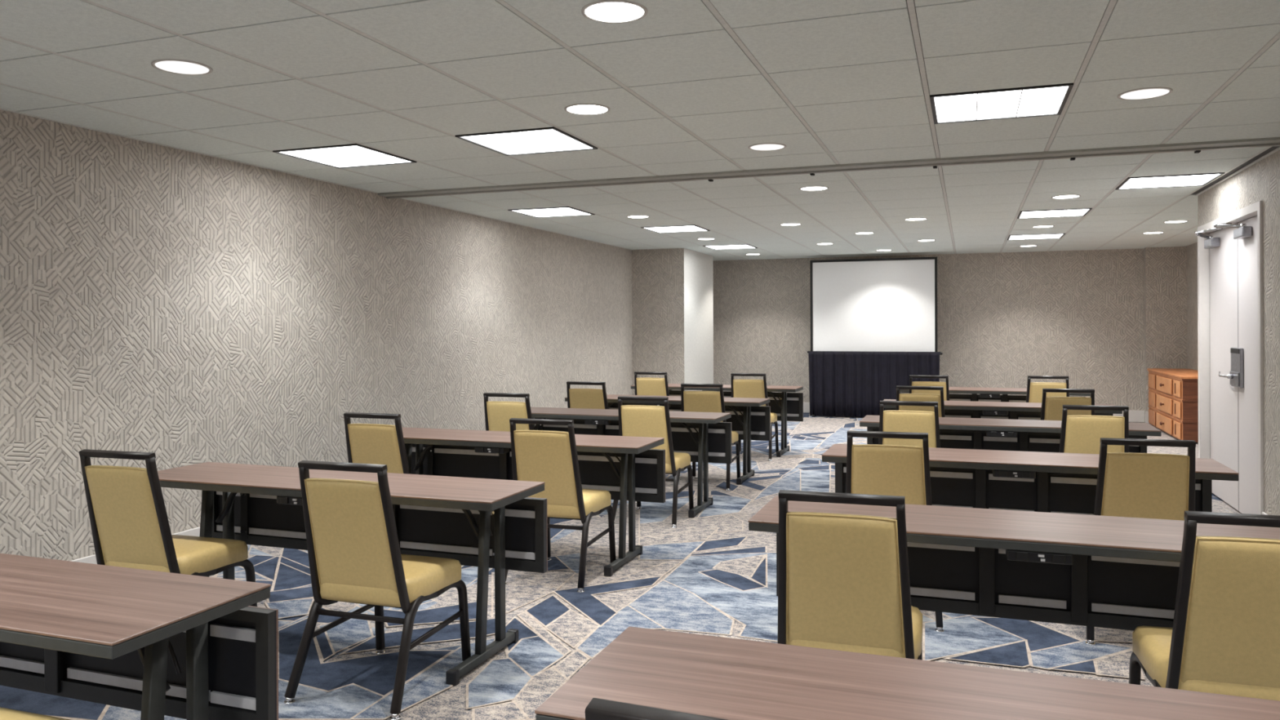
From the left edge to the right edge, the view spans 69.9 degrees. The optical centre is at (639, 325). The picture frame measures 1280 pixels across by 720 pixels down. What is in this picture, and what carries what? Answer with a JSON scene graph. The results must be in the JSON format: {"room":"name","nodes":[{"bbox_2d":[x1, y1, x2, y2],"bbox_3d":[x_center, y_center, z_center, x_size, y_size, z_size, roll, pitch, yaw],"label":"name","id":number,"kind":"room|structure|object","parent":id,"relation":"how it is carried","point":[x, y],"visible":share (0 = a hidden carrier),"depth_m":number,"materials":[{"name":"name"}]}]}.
{"room":"conference room","nodes":[
{"label":"conference room","id":0,"kind":"room"},
{"bbox_2d":[0,109,632,560],"bbox_3d":[-2.546,0.137,6.172,0.120,2.505,19.340,0,0,20],"label":"wall","id":1,"kind":"structure","parent":0,"point":[184,308],"depth_m":5.86,"materials":[{"name":"paper"}]},
{"bbox_2d":[70,526,199,564],"bbox_3d":[-2.900,1.308,4.972,0.014,0.165,16.600,0,0,20],"label":"baseboard","id":2,"kind":"structure","parent":1,"relation":"attached to","point":[195,531],"depth_m":5.39,"materials":[{"name":"white paint"}]},
{"bbox_2d":[0,412,1241,719],"bbox_3d":[0.928,1.373,4.928,7.490,0.007,19.340,0,0,20],"label":"floor","id":3,"kind":"structure","parent":0,"point":[710,575],"depth_m":4.30,"materials":[{"name":"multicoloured carpet"}]},
{"bbox_2d":[0,706,70,719],"bbox_3d":[-1.536,0.940,2.018,0.490,0.890,0.580,0,0,19],"label":"banquet chair","id":4,"kind":"object","parent":3,"relation":"on","point":[5,713],"visible":1,"depth_m":2.19,"materials":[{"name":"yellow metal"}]},
{"bbox_2d":[0,553,278,719],"bbox_3d":[-1.875,1.026,2.478,1.830,0.719,0.538,0,0,20],"label":"table","id":5,"kind":"object","parent":3,"relation":"on","point":[156,644],"visible":1,"depth_m":2.36,"materials":[{"name":"laminate"}]},
{"bbox_2d":[79,448,257,606],"bbox_3d":[-1.993,0.941,3.876,0.490,0.890,0.580,0,0,18],"label":"banquet chair","id":6,"kind":"object","parent":3,"relation":"on","point":[130,526],"visible":0.72,"depth_m":3.67,"materials":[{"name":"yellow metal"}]},
{"bbox_2d":[157,462,547,685],"bbox_3d":[-1.328,1.024,4.003,1.830,0.719,0.538,0,0,20],"label":"table","id":7,"kind":"object","parent":3,"relation":"on","point":[485,524],"visible":0.78,"depth_m":3.96,"materials":[{"name":"laminate"}]},
{"bbox_2d":[280,496,288,503],"bbox_3d":[-1.469,0.719,3.777,0.036,0.028,0.005,0,0,20],"label":"socket","id":8,"kind":"object","parent":7,"relation":"attached to","point":[284,500],"depth_m":3.77,"materials":[{"name":"black plastic"}]},
{"bbox_2d":[343,412,409,474],"bbox_3d":[-1.434,0.939,5.429,0.490,0.890,0.580,0,0,19],"label":"banquet chair","id":9,"kind":"object","parent":3,"relation":"on","point":[366,443],"visible":0.33,"depth_m":5.18,"materials":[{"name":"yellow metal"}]},
{"bbox_2d":[284,460,471,719],"bbox_3d":[-0.989,0.938,3.543,0.490,0.890,0.580,0,0,19],"label":"banquet chair","id":10,"kind":"object","parent":3,"relation":"on","point":[355,556],"visible":0.99,"depth_m":3.35,"materials":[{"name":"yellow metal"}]},
{"bbox_2d":[483,392,533,431],"bbox_3d":[-0.899,0.937,6.958,0.490,0.890,0.580,0,0,18],"label":"banquet chair","id":11,"kind":"object","parent":3,"relation":"on","point":[498,414],"visible":0.25,"depth_m":6.72,"materials":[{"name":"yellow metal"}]},
{"bbox_2d":[401,426,665,576],"bbox_3d":[-0.781,1.022,5.528,1.830,0.719,0.538,0,0,20],"label":"table","id":12,"kind":"object","parent":3,"relation":"on","point":[627,467],"visible":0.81,"depth_m":5.47,"materials":[{"name":"laminate"}]},
{"bbox_2d":[478,447,484,452],"bbox_3d":[-0.922,0.717,5.302,0.036,0.028,0.005,0,0,20],"label":"socket","id":13,"kind":"object","parent":12,"relation":"attached to","point":[480,449],"depth_m":5.30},
{"bbox_2d":[493,448,499,453],"bbox_3d":[-0.825,0.717,5.267,0.036,0.028,0.005,0,0,20],"label":"socket","id":14,"kind":"object","parent":12,"relation":"attached to","point":[495,450],"depth_m":5.26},
{"bbox_2d":[505,417,616,592],"bbox_3d":[-0.436,0.936,5.071,0.490,0.890,0.580,0,0,19],"label":"banquet chair","id":15,"kind":"object","parent":3,"relation":"on","point":[549,457],"visible":0.77,"depth_m":4.86,"materials":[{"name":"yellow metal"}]},
{"bbox_2d":[566,381,608,408],"bbox_3d":[-0.394,0.935,8.307,0.490,0.890,0.580,0,0,18],"label":"banquet chair","id":16,"kind":"object","parent":3,"relation":"on","point":[587,398],"visible":0.2,"depth_m":8.06,"materials":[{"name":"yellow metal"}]},
{"bbox_2d":[530,407,732,518],"bbox_3d":[-0.234,1.020,7.053,1.830,0.719,0.538,0,0,20],"label":"table","id":17,"kind":"object","parent":3,"relation":"on","point":[707,439],"visible":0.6,"depth_m":6.96,"materials":[{"name":"laminate"}]},
{"bbox_2d":[634,371,669,395],"bbox_3d":[0.197,0.933,9.975,0.490,0.890,0.580,0,0,19],"label":"banquet chair","id":18,"kind":"object","parent":3,"relation":"on","point":[643,386],"visible":0.21,"depth_m":9.73,"materials":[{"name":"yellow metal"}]},
{"bbox_2d":[612,395,693,528],"bbox_3d":[0.102,0.934,6.578,0.490,0.890,0.580,0,0,18],"label":"banquet chair","id":19,"kind":"object","parent":3,"relation":"on","point":[634,420],"visible":0.61,"depth_m":6.35,"materials":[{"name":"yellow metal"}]},
{"bbox_2d":[584,697,728,719],"bbox_3d":[0.200,0.933,1.369,0.490,0.890,0.580,0,0,22],"label":"banquet chair","id":20,"kind":"object","parent":3,"relation":"on","point":[597,708],"visible":1,"depth_m":1.17,"materials":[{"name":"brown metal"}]},
{"bbox_2d":[564,394,770,484],"bbox_3d":[0.255,1.019,8.418,1.830,0.719,0.538,0,0,20],"label":"table","id":21,"kind":"object","parent":3,"relation":"on","point":[749,418],"visible":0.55,"depth_m":8.30,"materials":[{"name":"laminate"}]},
{"bbox_2d":[678,383,740,491],"bbox_3d":[0.601,0.932,7.960,0.490,0.890,0.580,0,0,18],"label":"banquet chair","id":22,"kind":"object","parent":3,"relation":"on","point":[691,401],"visible":0.27,"depth_m":7.72,"materials":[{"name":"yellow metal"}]},
{"bbox_2d":[631,383,803,457],"bbox_3d":[0.849,1.016,10.075,1.830,0.719,0.538,0,0,20],"label":"table","id":23,"kind":"object","parent":3,"relation":"on","point":[788,406],"visible":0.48,"depth_m":9.96,"materials":[{"name":"laminate"}]},
{"bbox_2d":[730,373,778,461],"bbox_3d":[1.192,0.930,9.618,0.490,0.890,0.580,0,0,18],"label":"banquet chair","id":24,"kind":"object","parent":3,"relation":"on","point":[742,388],"visible":0.34,"depth_m":9.38,"materials":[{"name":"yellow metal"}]},
{"bbox_2d":[777,489,922,659],"bbox_3d":[0.666,0.932,2.907,0.490,0.890,0.580,0,0,18],"label":"banquet chair","id":25,"kind":"object","parent":3,"relation":"on","point":[843,580],"visible":0.8,"depth_m":2.69,"materials":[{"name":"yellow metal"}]},
{"bbox_2d":[809,257,937,417],"bbox_3d":[3.478,0.182,13.668,1.840,2.370,0.400,0,0,20],"label":"projection screen","id":26,"kind":"object","parent":3,"relation":"on","point":[883,304],"visible":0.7,"depth_m":13.62,"materials":[{"name":"fabric"}]},
{"bbox_2d":[807,351,942,417],"bbox_3d":[3.451,0.866,13.532,1.945,0.978,0.087,0,0,20],"label":"drape","id":27,"kind":"object","parent":26,"relation":"hanging from","point":[842,384],"visible":0.73,"depth_m":13.59,"materials":[{"name":"black fabric"}]},
{"bbox_2d":[845,430,944,631],"bbox_3d":[1.212,0.930,4.437,0.490,0.890,0.580,0,0,17],"label":"banquet chair","id":28,"kind":"object","parent":3,"relation":"on","point":[898,470],"visible":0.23,"depth_m":4.20,"materials":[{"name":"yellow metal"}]},
{"bbox_2d":[534,626,1279,719],"bbox_3d":[0.771,1.017,1.519,1.830,0.719,0.538,0,0,20],"label":"table","id":29,"kind":"object","parent":3,"relation":"on","point":[728,678],"visible":1,"depth_m":1.66,"materials":[{"name":"laminate"}]},
{"bbox_2d":[878,400,940,448],"bbox_3d":[1.807,0.927,6.115,0.490,0.890,0.580,0,0,18],"label":"banquet chair","id":30,"kind":"object","parent":3,"relation":"on","point":[908,421],"visible":0.28,"depth_m":5.87,"materials":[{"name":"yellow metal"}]},
{"bbox_2d":[895,386,944,417],"bbox_3d":[2.320,0.925,7.557,0.490,0.890,0.580,0,0,19],"label":"banquet chair","id":31,"kind":"object","parent":3,"relation":"on","point":[900,397],"visible":0.18,"depth_m":7.30,"materials":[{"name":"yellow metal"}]},
{"bbox_2d":[909,374,949,400],"bbox_3d":[2.888,0.923,9.127,0.490,0.890,0.580,0,0,19],"label":"banquet chair","id":32,"kind":"object","parent":3,"relation":"on","point":[946,393],"visible":0.12,"depth_m":8.87,"materials":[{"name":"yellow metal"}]},
{"bbox_2d":[899,386,1090,402],"bbox_3d":[3.607,1.006,9.426,1.830,0.719,0.538,0,0,20],"label":"table","id":33,"kind":"object","parent":3,"relation":"on","point":[986,394],"visible":0.19,"depth_m":9.46,"materials":[{"name":"laminate"}]},
{"bbox_2d":[879,399,1122,420],"bbox_3d":[2.972,1.008,7.656,1.830,0.719,0.538,0,0,20],"label":"table","id":34,"kind":"object","parent":3,"relation":"on","point":[955,409],"visible":0.23,"depth_m":7.65,"materials":[{"name":"laminate"}]},
{"bbox_2d":[859,414,1161,453],"bbox_3d":[2.459,1.010,6.225,1.830,0.719,0.538,0,0,20],"label":"table","id":35,"kind":"object","parent":3,"relation":"on","point":[980,433],"visible":0.22,"depth_m":6.31,"materials":[{"name":"laminate"}]},
{"bbox_2d":[991,431,996,435],"bbox_3d":[2.318,0.705,5.999,0.036,0.028,0.005,0,0,20],"label":"socket","id":36,"kind":"object","parent":35,"relation":"attached to","point":[993,433],"depth_m":6.00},
{"bbox_2d":[1007,431,1013,436],"bbox_3d":[2.415,0.705,5.964,0.036,0.028,0.005,0,0,20],"label":"socket","id":37,"kind":"object","parent":35,"relation":"attached to","point":[1009,433],"depth_m":5.96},
{"bbox_2d":[748,496,1279,631],"bbox_3d":[1.320,1.015,3.048,1.830,0.719,0.538,0,0,20],"label":"table","id":38,"kind":"object","parent":3,"relation":"on","point":[1084,570],"visible":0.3,"depth_m":3.15,"materials":[{"name":"laminate"}]},
{"bbox_2d":[1016,551,1028,560],"bbox_3d":[1.179,0.710,2.822,0.036,0.028,0.005,0,0,20],"label":"socket","id":39,"kind":"object","parent":38,"relation":"attached to","point":[1020,555],"depth_m":2.82,"materials":[{"name":"black plastic"}]},
{"bbox_2d":[1052,553,1065,564],"bbox_3d":[1.276,0.709,2.787,0.036,0.028,0.005,0,0,20],"label":"socket","id":40,"kind":"object","parent":38,"relation":"attached to","point":[1057,558],"depth_m":2.79,"materials":[{"name":"black plastic"}]},
{"bbox_2d":[822,444,1239,515],"bbox_3d":[1.879,1.013,4.606,1.830,0.719,0.538,0,0,20],"label":"table","id":41,"kind":"object","parent":3,"relation":"on","point":[1060,482],"visible":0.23,"depth_m":4.71,"materials":[{"name":"laminate"}]},
{"bbox_2d":[999,471,1007,476],"bbox_3d":[1.738,0.708,4.380,0.036,0.028,0.005,0,0,20],"label":"socket","id":42,"kind":"object","parent":41,"relation":"attached to","point":[1002,473],"depth_m":4.38,"materials":[{"name":"black plastic"}]},
{"bbox_2d":[1022,471,1030,478],"bbox_3d":[1.835,0.707,4.345,0.036,0.028,0.005,0,0,20],"label":"socket","id":43,"kind":"object","parent":41,"relation":"attached to","point":[1024,474],"depth_m":4.34,"materials":[{"name":"black plastic"}]},
{"bbox_2d":[1026,375,1069,402],"bbox_3d":[3.960,0.919,8.955,0.490,0.890,0.580,0,0,17],"label":"banquet chair","id":44,"kind":"object","parent":3,"relation":"on","point":[1034,389],"visible":0.23,"depth_m":8.72,"materials":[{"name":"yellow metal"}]},
{"bbox_2d":[1040,388,1094,420],"bbox_3d":[3.326,0.922,7.195,0.490,0.890,0.580,0,0,16],"label":"banquet chair","id":45,"kind":"object","parent":3,"relation":"on","point":[1051,406],"visible":0.19,"depth_m":6.96,"materials":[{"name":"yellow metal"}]},
{"bbox_2d":[1058,404,1128,453],"bbox_3d":[2.818,0.924,5.763,0.490,0.890,0.580,0,0,16],"label":"banquet chair","id":46,"kind":"object","parent":3,"relation":"on","point":[1082,434],"visible":0.24,"depth_m":5.52,"materials":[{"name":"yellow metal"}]},
{"bbox_2d":[1085,437,1195,644],"bbox_3d":[2.229,0.926,4.136,0.490,0.890,0.580,0,0,16],"label":"banquet chair","id":47,"kind":"object","parent":3,"relation":"on","point":[1129,485],"visible":0.32,"depth_m":3.90,"materials":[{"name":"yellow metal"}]},
{"bbox_2d":[1146,368,1198,442],"bbox_3d":[6.818,0.957,11.473,0.556,0.755,2.120,0,0,20],"label":"wooden chest","id":48,"kind":"object","parent":3,"relation":"on","point":[1173,393],"visible":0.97,"depth_m":11.04,"materials":[{"name":"orange wood"}]},
{"bbox_2d":[1128,511,1279,701],"bbox_3d":[1.675,0.928,2.582,0.490,0.890,0.580,0,0,17],"label":"banquet chair","id":49,"kind":"object","parent":3,"relation":"on","point":[1224,638],"visible":0.8,"depth_m":2.40,"materials":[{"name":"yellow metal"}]},
{"bbox_2d":[0,0,1279,260],"bbox_3d":[0.918,-1.113,4.928,7.490,0.090,19.340,0,0,20],"label":"ceiling","id":50,"kind":"structure","parent":0,"point":[687,86],"depth_m":4.26,"materials":[{"name":"tile"}]},
{"bbox_2d":[151,58,213,75],"bbox_3d":[-1.868,-1.057,3.735,0.226,0.008,0.226,0,0,20],"label":"recessed light","id":51,"kind":"object","parent":50,"relation":"in","point":[177,66],"visible":1,"depth_m":3.73,"materials":[{"name":"white"}]},
{"bbox_2d":[272,143,416,168],"bbox_3d":[-1.829,-1.058,5.713,0.607,0.012,0.615,0,0,20],"label":"recessed light","id":52,"kind":"object","parent":50,"relation":"in","point":[352,155],"visible":1,"depth_m":5.69,"materials":[{"name":"white plastic"}]},
{"bbox_2d":[454,126,597,155],"bbox_3d":[-0.641,-1.062,5.287,0.607,0.012,0.615,0,0,20],"label":"recessed light","id":53,"kind":"object","parent":50,"relation":"in","point":[544,140],"visible":1,"depth_m":5.26,"materials":[{"name":"white plastic"}]},
{"bbox_2d":[507,206,595,217],"bbox_3d":[-0.819,-1.062,8.531,0.607,0.012,0.603,0,0,20],"label":"recessed light","id":54,"kind":"object","parent":50,"relation":"in","point":[561,211],"visible":1,"depth_m":8.50,"materials":[{"name":"white plastic"}]},
{"bbox_2d":[564,103,610,115],"bbox_3d":[-0.258,-1.063,4.486,0.226,0.008,0.226,0,0,20],"label":"recessed light","id":55,"kind":"object","parent":50,"relation":"in","point":[577,108],"visible":1,"depth_m":4.47,"materials":[{"name":"white"}]},
{"bbox_2d":[581,0,647,23],"bbox_3d":[-0.086,-1.063,3.096,0.226,0.008,0.226,0,0,20],"label":"recessed light","id":56,"kind":"object","parent":50,"relation":"in","point":[611,11],"visible":1,"depth_m":3.09,"materials":[{"name":"white"}]},
{"bbox_2d":[626,214,649,217],"bbox_3d":[-0.018,-1.064,8.895,0.226,0.008,0.226,0,0,20],"label":"recessed light","id":57,"kind":"object","parent":50,"relation":"in","point":[636,215],"visible":1,"depth_m":8.89,"materials":[{"name":"white plastic"}]},
{"bbox_2d":[640,224,710,233],"bbox_3d":[0.396,-1.066,10.049,0.607,0.012,0.603,0,0,20],"label":"recessed light","id":58,"kind":"object","parent":50,"relation":"in","point":[676,228],"visible":1,"depth_m":10.03,"materials":[{"name":"white plastic"}]},
{"bbox_2d":[697,237,715,239],"bbox_3d":[0.810,-1.067,11.203,0.226,0.008,0.226,0,0,20],"label":"recessed light","id":59,"kind":"object","parent":50,"relation":"in","point":[704,238],"visible":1,"depth_m":11.17,"materials":[{"name":"white"}]},
{"bbox_2d":[702,244,757,249],"bbox_3d":[1.224,-1.069,12.357,0.607,0.012,0.603,0,0,20],"label":"recessed light","id":60,"kind":"object","parent":50,"relation":"in","point":[738,246],"visible":0.98,"depth_m":12.35,"materials":[{"name":"white plastic"}]},
{"bbox_2d":[747,142,786,151],"bbox_3d":[0.758,-1.067,5.449,0.226,0.008,0.226,0,0,20],"label":"recessed light","id":61,"kind":"object","parent":50,"relation":"in","point":[764,146],"visible":1,"depth_m":5.44,"materials":[{"name":"white"}]},
{"bbox_2d":[779,222,801,226],"bbox_3d":[1.584,-1.070,9.623,0.226,0.008,0.226,0,0,20],"label":"recessed light","id":62,"kind":"object","parent":50,"relation":"in","point":[785,224],"visible":1,"depth_m":9.58,"materials":[{"name":"white plastic"}]},
{"bbox_2d":[799,186,828,191],"bbox_3d":[1.350,-1.069,7.102,0.226,0.008,0.226,0,0,20],"label":"recessed light","id":63,"kind":"object","parent":50,"relation":"in","point":[807,188],"visible":1,"depth_m":7.08,"materials":[{"name":"white"}]},
{"bbox_2d":[816,243,833,244],"bbox_3d":[2.412,-1.073,11.931,0.226,0.008,0.226,0,0,20],"label":"recessed light","id":64,"kind":"object","parent":50,"relation":"in","point":[816,243],"visible":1,"depth_m":11.90,"materials":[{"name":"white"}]},
{"bbox_2d":[377,137,1279,199],"bbox_3d":[0.872,-1.052,6.331,6.216,0.040,0.210,0,0,20],"label":"ceiling track","id":65,"kind":"object","parent":50,"relation":"attached to","point":[1197,147],"visible":1,"depth_m":6.06,"materials":[{"name":"metal"}]},
{"bbox_2d":[854,231,874,234],"bbox_3d":[2.592,-1.073,10.564,0.226,0.008,0.226,0,0,20],"label":"recessed light","id":66,"kind":"object","parent":50,"relation":"in","point":[860,233],"visible":1,"depth_m":10.54,"materials":[{"name":"white plastic"}]},
{"bbox_2d":[904,217,927,220],"bbox_3d":[2.772,-1.074,9.197,0.226,0.008,0.226,0,0,20],"label":"recessed light","id":67,"kind":"object","parent":50,"relation":"in","point":[908,219],"visible":1,"depth_m":9.18,"materials":[{"name":"white plastic"}]},
{"bbox_2d":[916,239,935,241],"bbox_3d":[3.599,-1.077,11.505,0.226,0.008,0.226,0,0,20],"label":"recessed light","id":68,"kind":"object","parent":50,"relation":"in","point":[923,240],"visible":1,"depth_m":11.49,"materials":[{"name":"white plastic"}]},
{"bbox_2d":[929,83,1073,124],"bbox_3d":[1.735,-1.071,4.435,0.607,0.012,0.615,0,0,20],"label":"recessed light","id":69,"kind":"object","parent":50,"relation":"in","point":[1046,100],"visible":1,"depth_m":4.39,"materials":[{"name":"white plastic"}]},
{"bbox_2d":[1019,244,1037,246],"bbox_3d":[5.247,-1.083,12.360,0.226,0.008,0.226,0,0,20],"label":"recessed light","id":70,"kind":"object","parent":50,"relation":"in","point":[1024,245],"visible":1,"depth_m":12.37,"materials":[{"name":"white plastic"}]},
{"bbox_2d":[1007,233,1065,239],"bbox_3d":[4.787,-1.082,11.079,0.607,0.012,0.603,0,0,20],"label":"recessed light","id":71,"kind":"object","parent":50,"relation":"in","point":[1047,236],"visible":1,"depth_m":11.03,"materials":[{"name":"white plastic"}]},
{"bbox_2d":[1031,225,1054,227],"bbox_3d":[4.374,-1.080,9.925,0.226,0.008,0.226,0,0,20],"label":"recessed light","id":72,"kind":"object","parent":50,"relation":"in","point":[1037,226],"visible":1,"depth_m":9.91,"materials":[{"name":"white plastic"}]},
{"bbox_2d":[1017,208,1092,218],"bbox_3d":[3.960,-1.079,8.771,0.607,0.012,0.603,0,0,20],"label":"recessed light","id":73,"kind":"object","parent":50,"relation":"in","point":[1080,211],"visible":1,"depth_m":8.76,"materials":[{"name":"white plastic"}]},
{"bbox_2d":[1051,194,1080,199],"bbox_3d":[3.546,-1.077,7.617,0.226,0.008,0.226,0,0,20],"label":"recessed light","id":74,"kind":"object","parent":50,"relation":"in","point":[1068,196],"visible":1,"depth_m":7.58,"materials":[{"name":"white plastic"}]},
{"bbox_2d":[1117,87,1173,100],"bbox_3d":[2.329,-1.072,4.222,0.226,0.008,0.226,0,0,20],"label":"recessed light","id":75,"kind":"object","parent":50,"relation":"in","point":[1145,93],"visible":1,"depth_m":4.21,"materials":[{"name":"white plastic"}]},
{"bbox_2d":[1142,231,1164,234],"bbox_3d":[5.975,-1.086,10.653,0.226,0.008,0.226,0,0,20],"label":"recessed light","id":76,"kind":"object","parent":50,"relation":"in","point":[1147,233],"visible":1,"depth_m":10.67,"materials":[{"name":"white"}]},
{"bbox_2d":[1115,172,1224,190],"bbox_3d":[3.933,-1.079,6.827,0.607,0.012,0.603,0,0,20],"label":"recessed light","id":77,"kind":"object","parent":50,"relation":"in","point":[1189,180],"visible":1,"depth_m":6.79,"materials":[{"name":"white plastic"}]},
{"bbox_2d":[1163,220,1188,222],"bbox_3d":[5.562,-1.084,9.499,0.226,0.008,0.226,0,0,20],"label":"recessed light","id":78,"kind":"object","parent":50,"relation":"in","point":[1170,221],"visible":1,"depth_m":9.49,"materials":[{"name":"white"}]},
{"bbox_2d":[631,248,713,395],"bbox_3d":[0.505,0.126,13.375,0.760,2.505,1.520,0,0,20],"label":"wall column","id":79,"kind":"structure","parent":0,"point":[673,288],"depth_m":12.70,"materials":[{"name":"paper"}]},
{"bbox_2d":[712,248,1144,410],"bbox_3d":[4.223,0.112,13.954,7.370,2.505,0.120,0,0,20],"label":"wall","id":80,"kind":"structure","parent":0,"point":[1004,318],"depth_m":13.50,"materials":[{"name":"paper"}]},
{"bbox_2d":[803,402,1144,422],"bbox_3d":[3.913,1.283,13.995,6.750,0.165,0.014,0,0,20],"label":"baseboard","id":81,"kind":"structure","parent":80,"relation":"attached to","point":[1134,415],"depth_m":12.90,"materials":[{"name":"white paint"}]},
{"bbox_2d":[1143,246,1186,422],"bbox_3d":[7.300,0.101,12.712,0.500,2.505,0.140,0,0,20],"label":"wall","id":82,"kind":"structure","parent":0,"point":[1165,268],"depth_m":12.65,"materials":[{"name":"paper"}]},
{"bbox_2d":[1145,411,1149,423],"bbox_3d":[7.271,1.271,12.642,0.514,0.165,0.014,0,0,20],"label":"baseboard","id":83,"kind":"structure","parent":82,"relation":"attached to","point":[1146,412],"depth_m":12.71,"materials":[{"name":"white paint"}]},
{"bbox_2d":[1186,242,1198,370],"bbox_3d":[6.636,0.103,9.944,0.120,2.505,5.800,0,0,20],"label":"wall","id":84,"kind":"structure","parent":0,"point":[1192,250],"depth_m":12.27,"materials":[{"name":"paint"}]},
{"bbox_2d":[1197,150,1279,515],"bbox_3d":[2.926,0.117,1.129,1.154,2.505,13.300,0,0,20],"label":"wall","id":85,"kind":"structure","parent":0,"point":[1260,181],"depth_m":5.81,"materials":[{"name":"paint"}]},
{"bbox_2d":[1194,222,1244,511],"bbox_3d":[4.414,0.297,7.017,0.223,2.113,0.980,0,0,20],"label":"door","id":86,"kind":"structure","parent":85,"relation":"in","point":[1226,358],"depth_m":7.01,"materials":[{"name":"paint"}]},
{"bbox_2d":[1197,200,1263,514],"bbox_3d":[4.367,0.276,6.705,0.133,2.175,1.710,0,0,20],"label":"door frame","id":87,"kind":"structure","parent":85,"relation":"attached to","point":[1255,209],"depth_m":7.46,"materials":[{"name":"white paint"}]},
{"bbox_2d":[1213,215,1258,514],"bbox_3d":[4.178,0.297,6.359,0.223,2.111,0.805,0,0,20],"label":"door","id":88,"kind":"structure","parent":85,"relation":"in","point":[1246,233],"depth_m":6.43,"materials":[{"name":"paint"}]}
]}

